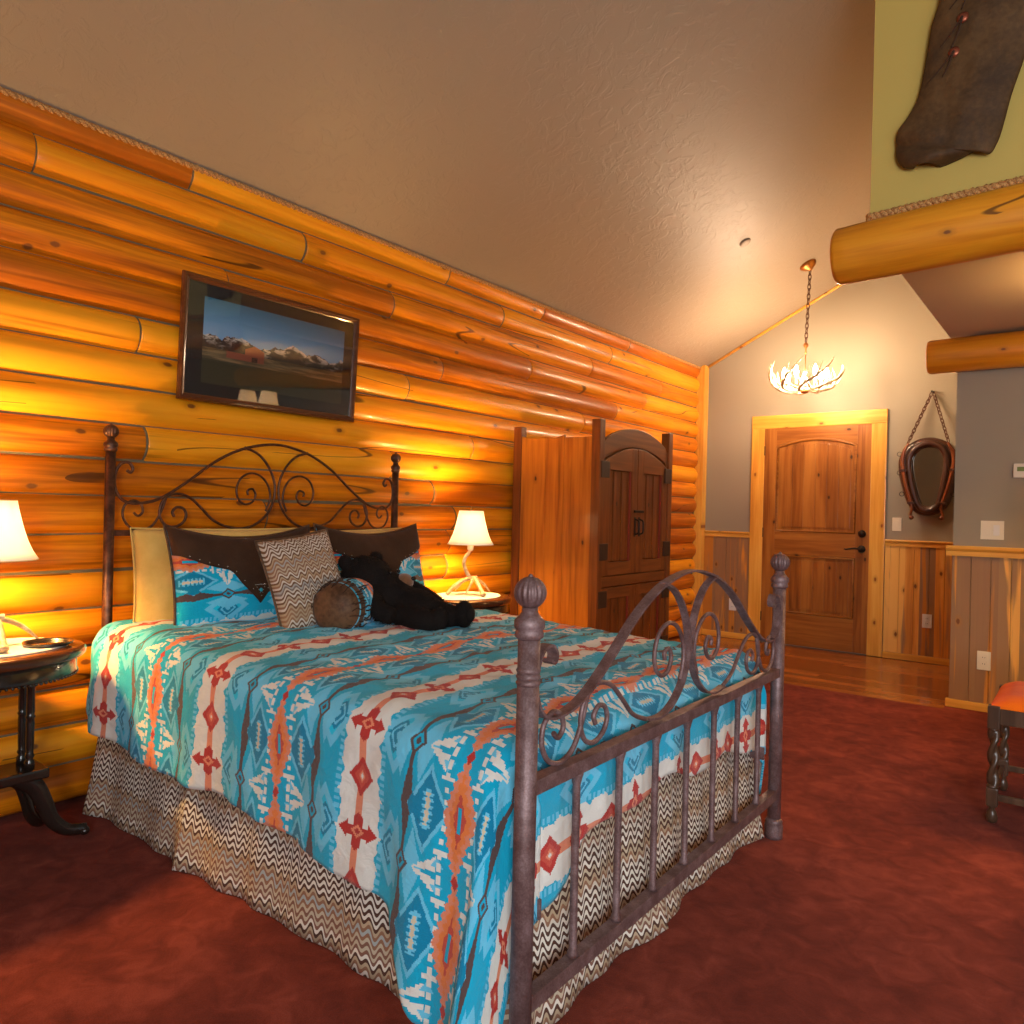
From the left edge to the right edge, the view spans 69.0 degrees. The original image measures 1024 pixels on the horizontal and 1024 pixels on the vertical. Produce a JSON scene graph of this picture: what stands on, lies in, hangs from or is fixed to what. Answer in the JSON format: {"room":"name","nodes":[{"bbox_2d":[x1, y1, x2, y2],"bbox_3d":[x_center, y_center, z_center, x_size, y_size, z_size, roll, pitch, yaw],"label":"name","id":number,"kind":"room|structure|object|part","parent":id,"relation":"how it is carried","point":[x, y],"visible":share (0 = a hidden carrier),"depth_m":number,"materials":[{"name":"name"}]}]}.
{"room":"hotel room","nodes":[
{"label":"hotel room","id":0,"kind":"room"},
{"bbox_2d":[0,88,699,816],"bbox_3d":[-0.870,-0.174,4.126,0.205,2.790,8.830,1,0,38],"label":"wall","id":1,"kind":"structure","parent":0,"point":[99,232],"depth_m":3.34,"materials":[{"name":"brown wood"}]},
{"bbox_2d":[176,270,359,421],"bbox_3d":[-1.121,-0.754,3.564,0.052,0.546,0.964,1,0,38],"label":"framed picture","id":2,"kind":"object","parent":1,"relation":"attached to","point":[239,346],"visible":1,"depth_m":3.51,"materials":[{"name":"brown wood"}]},
{"bbox_2d":[201,296,344,403],"bbox_3d":[-1.120,-0.754,3.576,0.020,0.376,0.774,1,0,38],"label":"photograph","id":3,"kind":"object","parent":2,"relation":"attached to","point":[247,348],"depth_m":3.54},
{"bbox_2d":[0,86,700,368],"bbox_3d":[-0.092,-1.480,4.929,0.034,0.034,6.431,1,0,38],"label":"trim","id":4,"kind":"structure","parent":1,"relation":"attached to","point":[6,92],"depth_m":3.62,"materials":[{"name":"brown fabric"}]},
{"bbox_2d":[0,0,874,366],"bbox_3d":[1.494,-2.495,2.320,6.200,2.350,9.030,1,0,38],"label":"ceiling","id":5,"kind":"structure","parent":0,"point":[607,164],"depth_m":3.71,"materials":[{"name":"beige paint"}]},
{"bbox_2d":[740,238,750,246],"bbox_3d":[1.717,-1.984,5.486,0.078,0.046,0.084,1,0,38],"label":"sprinkler cover","id":6,"kind":"object","parent":5,"relation":"attached to","point":[745,242],"visible":1,"depth_m":5.47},
{"bbox_2d":[768,259,844,394],"bbox_3d":[2.430,-1.530,6.162,0.588,1.101,0.585,1,0,38],"label":"chandelier","id":7,"kind":"object","parent":5,"relation":"hanging from","point":[809,265],"visible":1,"depth_m":6.12,"materials":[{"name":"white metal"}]},
{"bbox_3d":[2.310,-1.149,6.051,0.036,0.093,0.034,1,0,38],"label":"light bulb","id":8,"kind":"part","parent":7,"relation":"part of","materials":[{"name":"white glass"}]},
{"bbox_3d":[2.429,-1.209,6.168,0.040,0.390,0.040,1,0,38],"label":"stem","id":9,"kind":"part","parent":7,"relation":"part of","materials":[{"name":"gold metal"}]},
{"bbox_3d":[2.448,-1.700,6.160,0.043,0.626,0.025,1,0,38],"label":"chain","id":10,"kind":"part","parent":7,"relation":"part of","materials":[{"name":"brown metal"}]},
{"bbox_3d":[2.567,-1.142,6.080,0.036,0.093,0.034,1,0,38],"label":"light bulb","id":11,"kind":"part","parent":7,"relation":"part of","materials":[{"name":"white"}]},
{"bbox_2d":[0,634,1023,1023],"bbox_3d":[1.403,1.289,2.327,6.200,0.120,9.030,1,0,38],"label":"floor","id":12,"kind":"structure","parent":0,"point":[888,893],"depth_m":2.20,"materials":[{"name":"red carpet"}]},
{"bbox_2d":[0,637,89,835],"bbox_3d":[-1.748,0.801,2.444,0.495,0.694,0.657,1,0,38],"label":"nightstand","id":13,"kind":"object","parent":12,"relation":"on","point":[26,775],"visible":0.97,"depth_m":2.52,"materials":[{"name":"brown wood"}]},
{"bbox_3d":[-1.708,1.013,2.644,0.039,0.271,0.237,1,0,-2],"label":"leg","id":14,"kind":"part","parent":13,"relation":"part of","materials":[{"name":"black wood"}]},
{"bbox_2d":[0,637,62,657],"bbox_3d":[-1.728,0.451,2.457,0.367,0.004,0.470,1,0,38],"label":"mat","id":15,"kind":"object","parent":13,"relation":"on","point":[16,648],"visible":0.56,"depth_m":2.46,"materials":[{"name":"beige"}]},
{"bbox_2d":[0,500,38,652],"bbox_3d":[-1.733,0.193,2.474,0.283,0.512,0.275,1,0,9],"label":"table lamp","id":16,"kind":"object","parent":15,"relation":"on","point":[15,546],"visible":1,"depth_m":2.45,"materials":[{"name":"beige fabric"}]},
{"bbox_3d":[-1.730,0.059,2.475,0.270,0.197,0.270,1,0,9],"label":"lamp shade","id":17,"kind":"part","parent":16,"relation":"part of","materials":[{"name":"white fabric"}]},
{"bbox_3d":[-1.732,0.157,2.475,0.272,0.004,0.272,1,0,9],"label":"shade trim","id":18,"kind":"part","parent":16,"relation":"part of","materials":[{"name":"beige fabric"}]},
{"bbox_2d":[22,637,73,647],"bbox_3d":[-1.582,0.446,2.540,0.152,0.012,0.152,1,0,38],"label":"coaster","id":19,"kind":"object","parent":15,"relation":"on","point":[49,642],"visible":1,"depth_m":2.54,"materials":[{"name":"black wood"}]},
{"bbox_3d":[-1.582,0.448,2.540,0.136,0.003,0.136,1,0,38],"label":"dish","id":20,"kind":"part","parent":19,"relation":"part of","materials":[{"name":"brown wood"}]},
{"bbox_3d":[-1.600,1.016,2.593,0.236,0.271,0.042,1,0,-43],"label":"leg","id":21,"kind":"part","parent":13,"relation":"part of","materials":[{"name":"black wood"}]},
{"bbox_2d":[101,423,789,1023],"bbox_3d":[-0.313,0.434,2.832,2.213,1.507,1.659,1,0,38],"label":"bed","id":22,"kind":"object","parent":12,"relation":"on","point":[526,995],"visible":0.91,"depth_m":2.01,"materials":[{"name":"brown metal"}]},
{"bbox_3d":[-1.117,0.093,3.521,0.016,0.023,1.514,1,0,38],"label":"headboard rail","id":23,"kind":"part","parent":22,"relation":"part of","materials":[{"name":"brown metal"}]},
{"bbox_2d":[82,737,763,1023],"bbox_3d":[-0.321,0.950,2.838,2.080,0.466,1.617,1,0,38],"label":"bed skirt","id":24,"kind":"object","parent":22,"relation":"attached to","point":[205,836],"visible":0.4,"depth_m":2.18,"materials":[{"name":"beige fabric"}]},
{"bbox_3d":[-1.344,0.926,2.660,0.686,0.466,0.076,1,0,38],"label":"skirt panel","id":25,"kind":"part","parent":24,"relation":"part of","materials":[{"name":"fabric"}]},
{"bbox_3d":[-0.526,0.947,2.027,1.398,0.467,0.077,1,0,38],"label":"skirt panel","id":26,"kind":"part","parent":24,"relation":"part of","materials":[{"name":"beige fabric"}]},
{"bbox_3d":[0.225,0.965,1.909,0.074,0.466,0.666,1,0,38],"label":"skirt panel","id":27,"kind":"part","parent":24,"relation":"part of","materials":[{"name":"beige fabric"}]},
{"bbox_3d":[0.689,0.975,2.518,0.087,0.466,0.878,1,0,38],"label":"skirt panel","id":28,"kind":"part","parent":24,"relation":"part of","materials":[{"name":"fabric"}]},
{"bbox_3d":[-0.766,0.855,2.287,2.103,0.045,0.008,1,0,38],"label":"rail","id":29,"kind":"part","parent":22,"relation":"part of","materials":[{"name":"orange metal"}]},
{"bbox_3d":[0.501,1.043,2.174,0.032,0.034,1.572,1,0,38],"label":"footboard rail","id":30,"kind":"part","parent":22,"relation":"part of","materials":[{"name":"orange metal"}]},
{"bbox_3d":[0.512,0.588,2.173,0.032,0.032,1.572,1,0,38],"label":"footboard rail","id":31,"kind":"part","parent":22,"relation":"part of","materials":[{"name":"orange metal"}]},
{"bbox_3d":[0.104,0.874,3.402,2.103,0.045,0.008,1,0,38],"label":"rail","id":32,"kind":"part","parent":22,"relation":"part of","materials":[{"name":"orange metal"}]},
{"bbox_3d":[-0.348,0.688,2.860,1.960,0.293,1.380,1,0,38],"label":"mattress","id":33,"kind":"object","parent":22,"relation":"on","visible":0},
{"bbox_2d":[310,527,401,533],"bbox_3d":[-0.781,0.289,3.725,0.148,0.420,0.718,1,0,38],"label":"pillow","id":34,"kind":"object","parent":33,"relation":"on","point":[367,531],"visible":0.05,"depth_m":3.84,"materials":[{"name":"beige fabric"}]},
{"bbox_2d":[86,603,766,1023],"bbox_3d":[-0.333,0.845,2.811,2.054,0.831,1.799,1,0,38],"label":"blanket","id":35,"kind":"object","parent":33,"relation":"on","point":[386,752],"visible":0.71,"depth_m":2.04,"materials":[{"name":"fabric"}]},
{"bbox_2d":[130,527,294,621],"bbox_3d":[-1.230,0.270,3.157,0.711,0.406,0.151,1,0,-40],"label":"pillow","id":36,"kind":"object","parent":35,"relation":"on","point":[153,591],"visible":0.23,"depth_m":2.95,"materials":[{"name":"beige fabric"}]},
{"bbox_2d":[163,524,309,625],"bbox_3d":[-1.096,0.263,3.102,0.211,0.422,0.678,1,0,38],"label":"pillow","id":37,"kind":"object","parent":35,"relation":"on","point":[215,578],"visible":0.66,"depth_m":2.93,"materials":[{"name":"fabric"}]},
{"bbox_2d":[254,528,340,627],"bbox_3d":[-0.823,0.281,2.978,0.222,0.428,0.354,1,0,38],"label":"cushion","id":38,"kind":"object","parent":35,"relation":"on","point":[295,568],"visible":0.76,"depth_m":2.89,"materials":[{"name":"fabric"}]},
{"bbox_2d":[311,578,373,628],"bbox_3d":[-0.662,0.373,2.961,0.224,0.223,0.270,1,0,13],"label":"bolster","id":39,"kind":"object","parent":35,"relation":"on","point":[342,603],"visible":0.8,"depth_m":2.85,"materials":[{"name":"fabric"}]},
{"bbox_2d":[313,523,424,584],"bbox_3d":[-0.672,0.267,3.653,0.199,0.422,0.673,1,0,38],"label":"pillow","id":40,"kind":"object","parent":35,"relation":"on","point":[400,547],"visible":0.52,"depth_m":3.66,"materials":[{"name":"fabric"}]},
{"bbox_2d":[337,550,475,630],"bbox_3d":[-0.442,0.330,3.096,0.570,0.330,0.407,1,0,38],"label":"plush bear","id":41,"kind":"object","parent":35,"relation":"on","point":[397,599],"visible":0.86,"depth_m":3.02},
{"bbox_2d":[440,591,511,613],"bbox_3d":[-0.279,0.832,4.294,0.495,0.694,0.657,1,0,38],"label":"nightstand","id":42,"kind":"object","parent":12,"relation":"on","point":[499,604],"visible":0.16,"depth_m":4.14,"materials":[{"name":"black wood"}]},
{"bbox_2d":[436,591,500,599],"bbox_3d":[-0.270,0.482,4.294,0.367,0.004,0.470,1,0,38],"label":"mat","id":43,"kind":"object","parent":42,"relation":"on","point":[470,595],"visible":0.71,"depth_m":4.26,"materials":[{"name":"beige"}]},
{"bbox_2d":[446,507,493,596],"bbox_3d":[-0.243,0.225,4.351,0.283,0.512,0.275,1,0,24],"label":"table lamp","id":44,"kind":"object","parent":43,"relation":"on","point":[470,530],"visible":1,"depth_m":4.28,"materials":[{"name":"beige fabric"}]},
{"bbox_3d":[-0.263,0.306,4.358,0.062,0.181,0.029,1,0,7],"label":"antler stem","id":45,"kind":"part","parent":44,"relation":"part of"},
{"bbox_3d":[-0.242,0.189,4.353,0.272,0.004,0.272,1,0,24],"label":"shade trim","id":46,"kind":"part","parent":44,"relation":"part of","materials":[{"name":"beige fabric"}]},
{"bbox_3d":[-0.240,0.091,4.353,0.270,0.197,0.270,1,0,24],"label":"lamp shade","id":47,"kind":"part","parent":44,"relation":"part of","materials":[{"name":"white fabric"}]},
{"bbox_2d":[467,546,473,550],"bbox_3d":[-0.242,0.197,4.353,0.036,0.057,0.036,1,0,24],"label":"bulb socket","id":48,"kind":"object","parent":44,"relation":"attached to","point":[470,548],"depth_m":4.34,"materials":[{"name":"beige"}]},
{"bbox_2d":[510,418,672,640],"bbox_3d":[0.586,0.311,5.221,0.714,1.785,1.016,1,0,38],"label":"wardrobe","id":49,"kind":"object","parent":12,"relation":"on","point":[591,515],"visible":0.86,"depth_m":4.88,"materials":[{"name":"brown wood"}]},
{"bbox_3d":[0.036,0.308,5.047,0.062,1.765,0.062,1,0,38],"label":"corner post","id":50,"kind":"part","parent":49,"relation":"part of","materials":[{"name":"brown wood"}]},
{"bbox_3d":[0.523,0.311,4.664,0.062,1.785,0.062,1,0,38],"label":"corner post","id":51,"kind":"part","parent":49,"relation":"part of","materials":[{"name":"brown wood"}]},
{"bbox_3d":[0.676,0.786,4.862,0.011,0.452,0.258,1,0,38],"label":"beaded panel","id":52,"kind":"part","parent":49,"relation":"part of","materials":[{"name":"brown wood"}]},
{"bbox_3d":[0.677,0.786,4.862,0.016,0.462,0.286,1,0,38],"label":"red moulding","id":53,"kind":"part","parent":49,"relation":"part of","materials":[{"name":"brown paint"}]},
{"bbox_3d":[0.686,0.520,4.859,0.024,0.070,0.286,1,0,38],"label":"rail","id":54,"kind":"part","parent":49,"relation":"part of","materials":[{"name":"brown wood"}]},
{"bbox_3d":[0.694,0.027,4.860,0.011,0.580,0.258,1,0,38],"label":"beaded panel","id":55,"kind":"part","parent":49,"relation":"part of","materials":[{"name":"brown wood"}]},
{"bbox_3d":[0.690,0.364,4.858,0.024,0.085,0.286,1,0,38],"label":"rail","id":56,"kind":"part","parent":49,"relation":"part of","materials":[{"name":"brown wood"}]},
{"bbox_3d":[0.695,0.027,4.860,0.016,0.590,0.286,1,0,38],"label":"red moulding","id":57,"kind":"part","parent":49,"relation":"part of","materials":[{"name":"brown paint"}]},
{"bbox_3d":[0.707,-0.346,4.857,0.024,0.156,0.286,1,0,38],"label":"rail","id":58,"kind":"part","parent":49,"relation":"part of","materials":[{"name":"brown wood"}]},
{"bbox_3d":[0.821,-0.320,5.048,0.010,0.260,0.886,1,0,38],"label":"head panel","id":59,"kind":"part","parent":49,"relation":"part of","materials":[{"name":"brown wood"}]},
{"bbox_3d":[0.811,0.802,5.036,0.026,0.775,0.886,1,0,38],"label":"cross rail","id":60,"kind":"part","parent":49,"relation":"part of","materials":[{"name":"brown wood"}]},
{"bbox_3d":[0.840,-0.438,5.035,0.026,0.234,0.886,1,0,38],"label":"arched cornice","id":61,"kind":"part","parent":49,"relation":"part of","materials":[{"name":"brown wood"}]},
{"bbox_3d":[0.838,0.100,4.990,0.038,0.130,0.024,1,0,38],"label":"pull handle","id":62,"kind":"part","parent":49,"relation":"part of","materials":[{"name":"black metal"}]},
{"bbox_3d":[0.875,0.101,5.037,0.038,0.130,0.024,1,0,38],"label":"pull handle","id":63,"kind":"part","parent":49,"relation":"part of","materials":[{"name":"black metal"}]},
{"bbox_3d":[0.948,0.792,5.210,0.011,0.452,0.258,1,0,38],"label":"beaded panel","id":64,"kind":"part","parent":49,"relation":"part of","materials":[{"name":"brown wood"}]},
{"bbox_3d":[0.958,0.526,5.207,0.024,0.070,0.286,1,0,38],"label":"rail","id":65,"kind":"part","parent":49,"relation":"part of","materials":[{"name":"brown wood"}]},
{"bbox_3d":[0.966,0.033,5.209,0.011,0.580,0.258,1,0,38],"label":"beaded panel","id":66,"kind":"part","parent":49,"relation":"part of","materials":[{"name":"brown wood"}]},
{"bbox_3d":[0.962,0.370,5.207,0.024,0.085,0.286,1,0,38],"label":"rail","id":67,"kind":"part","parent":49,"relation":"part of","materials":[{"name":"brown wood"}]},
{"bbox_3d":[0.979,-0.340,5.205,0.024,0.156,0.286,1,0,38],"label":"rail","id":68,"kind":"part","parent":49,"relation":"part of","materials":[{"name":"brown wood"}]},
{"bbox_3d":[0.949,0.792,5.210,0.016,0.462,0.286,1,0,38],"label":"red moulding","id":69,"kind":"part","parent":49,"relation":"part of","materials":[{"name":"brown paint"}]},
{"bbox_3d":[0.967,0.033,5.208,0.016,0.590,0.286,1,0,38],"label":"red moulding","id":70,"kind":"part","parent":49,"relation":"part of","materials":[{"name":"brown paint"}]},
{"bbox_3d":[1.109,0.323,5.415,0.062,1.785,0.062,1,0,38],"label":"corner post","id":71,"kind":"part","parent":49,"relation":"part of","materials":[{"name":"brown wood"}]},
{"bbox_2d":[985,681,1023,822],"bbox_3d":[2.241,0.994,3.023,0.489,0.508,0.501,1,0,38],"label":"stool","id":72,"kind":"object","parent":12,"relation":"on","point":[1006,709],"visible":1,"depth_m":2.97,"materials":[{"name":"brown wood"}]},
{"bbox_3d":[1.924,1.006,2.980,0.043,0.468,0.043,1,0,38],"label":"leg","id":73,"kind":"part","parent":72,"relation":"part of","materials":[{"name":"brown wood"}]},
{"bbox_3d":[2.206,1.012,3.341,0.043,0.468,0.043,1,0,38],"label":"leg","id":74,"kind":"part","parent":72,"relation":"part of","materials":[{"name":"brown wood"}]},
{"bbox_2d":[991,681,1023,712],"bbox_3d":[2.247,0.765,3.023,0.472,0.050,0.484,1,0,38],"label":"seat cushion","id":75,"kind":"object","parent":72,"relation":"on","point":[1009,698],"depth_m":2.98,"materials":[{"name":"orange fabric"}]},
{"bbox_3d":[2.245,0.820,3.023,0.468,0.067,0.480,1,0,38],"label":"seat rail","id":76,"kind":"part","parent":72,"relation":"part of","materials":[{"name":"brown wood"}]},
{"bbox_2d":[691,274,956,654],"bbox_3d":[2.854,-0.738,6.906,2.770,3.985,0.120,1,0,38],"label":"wall","id":77,"kind":"structure","parent":0,"point":[880,330],"depth_m":6.70,"materials":[{"name":"grey paint"}]},
{"bbox_2d":[692,365,708,634],"bbox_3d":[1.894,-0.119,7.505,0.085,2.700,0.100,1,0,38],"label":"trim","id":78,"kind":"structure","parent":77,"relation":"attached to","point":[703,377],"depth_m":7.46,"materials":[{"name":"yellow wood"}]},
{"bbox_2d":[702,629,746,638],"bbox_3d":[2.100,1.209,7.368,0.463,0.055,0.028,1,0,38],"label":"baseboard","id":79,"kind":"structure","parent":77,"relation":"attached to","point":[704,631],"depth_m":7.35,"materials":[{"name":"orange wood"}]},
{"bbox_2d":[702,536,749,633],"bbox_3d":[2.115,0.714,7.373,0.458,0.945,0.015,1,0,38],"label":"wainscoting","id":80,"kind":"structure","parent":77,"relation":"attached to","point":[725,557],"depth_m":7.36,"materials":[{"name":"brown wood"}]},
{"bbox_2d":[704,530,749,537],"bbox_3d":[2.121,0.217,7.361,0.463,0.055,0.039,1,0,38],"label":"trim","id":81,"kind":"structure","parent":77,"relation":"attached to","point":[706,532],"depth_m":7.35,"materials":[{"name":"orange wood"}]},
{"bbox_2d":[729,598,735,610],"bbox_3d":[2.165,0.908,7.313,0.072,0.115,0.011,1,0,38],"label":"wall outlet","id":82,"kind":"object","parent":77,"relation":"attached to","point":[731,605],"visible":0.68,"depth_m":7.32,"materials":[{"name":"white plastic"}]},
{"bbox_2d":[708,284,841,367],"bbox_3d":[2.916,-2.022,6.790,2.452,1.245,0.028,1,0,38],"label":"trim","id":83,"kind":"structure","parent":77,"relation":"attached to","point":[838,285],"depth_m":7.10,"materials":[{"name":"yellow wood"}]},
{"bbox_2d":[760,424,871,653],"bbox_3d":[2.760,0.229,6.837,0.947,2.032,0.078,1,0,38],"label":"door","id":84,"kind":"structure","parent":77,"relation":"in","point":[816,498],"depth_m":6.82,"materials":[{"name":"brown wood"}]},
{"bbox_3d":[2.768,0.678,6.859,0.704,0.544,0.023,1,0,38],"label":"panel moulding","id":85,"kind":"part","parent":84,"relation":"part of","materials":[{"name":"brown wood"}]},
{"bbox_3d":[2.778,0.298,6.859,0.714,0.210,0.019,1,0,38],"label":"rail","id":86,"kind":"part","parent":84,"relation":"part of","materials":[{"name":"brown wood"}]},
{"bbox_3d":[2.770,0.678,6.861,0.714,0.550,0.015,1,0,38],"label":"panel","id":87,"kind":"part","parent":84,"relation":"part of","materials":[{"name":"brown wood"}]},
{"bbox_3d":[2.790,-0.246,6.857,0.713,0.870,0.023,1,0,38],"label":"panel moulding","id":88,"kind":"part","parent":84,"relation":"part of","materials":[{"name":"brown wood"}]},
{"bbox_3d":[2.792,-0.244,6.859,0.714,0.875,0.015,1,0,38],"label":"panel","id":89,"kind":"part","parent":84,"relation":"part of","materials":[{"name":"brown wood"}]},
{"bbox_3d":[2.801,-0.699,6.857,0.714,0.175,0.019,1,0,38],"label":"rail","id":90,"kind":"part","parent":84,"relation":"part of","materials":[{"name":"brown wood"}]},
{"bbox_3d":[2.758,1.099,6.861,0.714,0.292,0.019,1,0,38],"label":"rail","id":91,"kind":"part","parent":84,"relation":"part of","materials":[{"name":"brown wood"}]},
{"bbox_3d":[3.038,0.328,6.606,0.168,0.066,0.059,1,0,38],"label":"handle","id":92,"kind":"part","parent":84,"relation":"part of","materials":[{"name":"black metal"}]},
{"bbox_2d":[747,423,887,656],"bbox_3d":[2.778,0.233,6.857,1.194,2.040,0.026,1,0,38],"label":"trim","id":93,"kind":"structure","parent":77,"relation":"attached to","point":[879,430],"depth_m":6.54,"materials":[{"name":"yellow wood"}]},
{"bbox_2d":[752,409,887,428],"bbox_3d":[2.804,-0.849,6.855,1.194,0.125,0.026,1,0,38],"label":"trim","id":94,"kind":"structure","parent":77,"relation":"attached to","point":[874,416],"depth_m":6.82,"materials":[{"name":"yellow wood"}]},
{"bbox_2d":[892,518,901,530],"bbox_3d":[3.326,0.107,6.439,0.072,0.115,0.010,1,0,38],"label":"light switch","id":95,"kind":"object","parent":77,"relation":"attached to","point":[896,522],"visible":1,"depth_m":6.43,"materials":[{"name":"beige plastic"}]},
{"bbox_2d":[882,651,948,665],"bbox_3d":[3.500,1.244,6.275,0.695,0.055,0.028,1,0,38],"label":"baseboard","id":96,"kind":"structure","parent":77,"relation":"attached to","point":[885,654],"depth_m":6.32,"materials":[{"name":"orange wood"}]},
{"bbox_2d":[883,546,951,658],"bbox_3d":[3.514,0.757,6.281,0.688,0.920,0.015,1,0,38],"label":"wainscoting","id":97,"kind":"structure","parent":77,"relation":"attached to","point":[911,590],"depth_m":6.33,"materials":[{"name":"brown wood"}]},
{"bbox_2d":[885,539,952,547],"bbox_3d":[3.520,0.272,6.269,0.695,0.055,0.039,1,0,38],"label":"trim","id":98,"kind":"structure","parent":77,"relation":"attached to","point":[906,543],"depth_m":6.32,"materials":[{"name":"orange wood"}]},
{"bbox_2d":[897,390,954,519],"bbox_3d":[3.494,-0.477,6.247,0.471,1.091,0.125,1,0,38],"label":"mirror","id":99,"kind":"object","parent":77,"relation":"attached to","point":[926,465],"visible":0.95,"depth_m":6.26,"materials":[{"name":"brown glass"}]},
{"bbox_3d":[3.444,-0.793,6.286,0.194,0.444,0.030,1,0,13],"label":"chain","id":100,"kind":"part","parent":99,"relation":"part of","materials":[{"name":"brown metal"}]},
{"bbox_2d":[912,447,942,505],"bbox_3d":[3.505,-0.295,6.276,0.258,0.536,0.010,1,0,38],"label":"mirror glass","id":101,"kind":"object","parent":99,"relation":"attached to","point":[927,463],"depth_m":6.27,"materials":[{"name":"silver"}]},
{"bbox_3d":[3.565,-0.790,6.190,0.031,0.445,0.172,1,0,-22],"label":"chain","id":102,"kind":"part","parent":99,"relation":"part of","materials":[{"name":"brown metal"}]},
{"bbox_2d":[922,614,931,627],"bbox_3d":[3.495,0.919,6.275,0.072,0.115,0.011,1,0,38],"label":"wall outlet","id":103,"kind":"object","parent":77,"relation":"attached to","point":[926,618],"visible":1,"depth_m":6.27,"materials":[{"name":"white plastic"}]},
{"bbox_2d":[870,0,1023,212],"bbox_3d":[2.932,-2.321,2.014,3.550,2.388,0.100,1,0,38],"label":"wall","id":104,"kind":"structure","parent":0,"point":[902,27],"depth_m":2.99,"materials":[{"name":"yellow paint"}]},
{"bbox_2d":[865,175,1023,220],"bbox_3d":[2.151,-1.224,2.516,1.771,0.108,0.039,1,0,38],"label":"trim","id":105,"kind":"structure","parent":104,"relation":"attached to","point":[987,187],"depth_m":2.88,"materials":[{"name":"beige fabric"}]},
{"bbox_2d":[896,0,1023,168],"bbox_3d":[1.780,-1.878,2.790,0.608,1.072,0.095,1,0,38],"label":"leather chaps","id":106,"kind":"object","parent":104,"relation":"attached to","point":[975,56],"visible":1,"depth_m":2.80,"materials":[{"name":"brown leather"}]},
{"bbox_2d":[902,251,1023,337],"bbox_3d":[3.600,-1.119,2.913,3.555,0.022,2.369,1,0,38],"label":"ceiling","id":107,"kind":"structure","parent":0,"point":[982,296],"depth_m":3.90,"materials":[{"name":"paint"}]},
{"bbox_2d":[953,367,1023,677],"bbox_3d":[4.731,0.100,4.368,3.515,2.410,1.550,1,0,38],"label":"wall","id":108,"kind":"structure","parent":0,"point":[990,402],"depth_m":4.72,"materials":[{"name":"grey paint"}]},
{"bbox_2d":[945,697,987,712],"bbox_3d":[4.169,1.267,3.784,3.435,0.052,0.032,1,0,38],"label":"baseboard","id":109,"kind":"structure","parent":108,"relation":"attached to","point":[982,707],"depth_m":4.75,"materials":[{"name":"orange wood"}]},
{"bbox_2d":[977,651,990,670],"bbox_3d":[2.982,0.940,4.708,0.074,0.118,0.011,1,0,38],"label":"wall outlet","id":110,"kind":"object","parent":108,"relation":"attached to","point":[983,658],"visible":1,"depth_m":4.71,"materials":[{"name":"beige plastic"}]},
{"bbox_2d":[981,655,986,665],"bbox_3d":[2.980,0.940,4.707,0.032,0.068,0.004,1,0,38],"label":"socket","id":111,"kind":"object","parent":110,"relation":"attached to","point":[983,657],"depth_m":4.71,"materials":[{"name":"white plastic"}]},
{"bbox_2d":[946,545,1023,558],"bbox_3d":[4.180,0.282,3.777,3.448,0.065,0.054,1,0,38],"label":"trim","id":112,"kind":"structure","parent":108,"relation":"attached to","point":[955,550],"depth_m":4.69,"materials":[{"name":"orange wood"}]},
{"bbox_2d":[949,555,1023,703],"bbox_3d":[4.192,0.776,3.785,3.416,0.935,0.015,1,0,38],"label":"wainscoting","id":113,"kind":"structure","parent":108,"relation":"attached to","point":[979,615],"depth_m":4.71,"materials":[{"name":"brown wood"}]},
{"bbox_2d":[980,521,1003,539],"bbox_3d":[3.032,0.115,4.703,0.125,0.118,0.010,1,0,38],"label":"light switch","id":114,"kind":"object","parent":108,"relation":"attached to","point":[991,530],"visible":1,"depth_m":4.70,"materials":[{"name":"beige plastic"}]},
{"bbox_2d":[1013,463,1023,477],"bbox_3d":[3.168,-0.255,4.593,0.128,0.088,0.028,1,0,38],"label":"thermostat","id":115,"kind":"object","parent":108,"relation":"attached to","point":[1018,469],"visible":1,"depth_m":4.61,"materials":[{"name":"beige plastic"}]},
{"bbox_3d":[3.354,-0.695,-0.196,0.100,3.950,7.400,1,0,38],"label":"wall","id":116,"kind":"structure","parent":0,"visible":0},
{"bbox_2d":[830,182,1023,284],"bbox_3d":[2.726,-1.085,1.944,3.550,0.390,0.281,1,0,38],"label":"log beam","id":117,"kind":"structure","parent":116,"relation":"attached to","point":[987,224],"depth_m":2.75,"materials":[{"name":"brown wood"}]},
{"bbox_2d":[926,330,1023,373],"bbox_3d":[4.124,-0.971,3.764,3.570,0.241,0.241,1,0,38],"label":"log beam","id":118,"kind":"structure","parent":116,"relation":"attached to","point":[1006,349],"depth_m":4.63,"materials":[{"name":"brown wood"}]}
]}

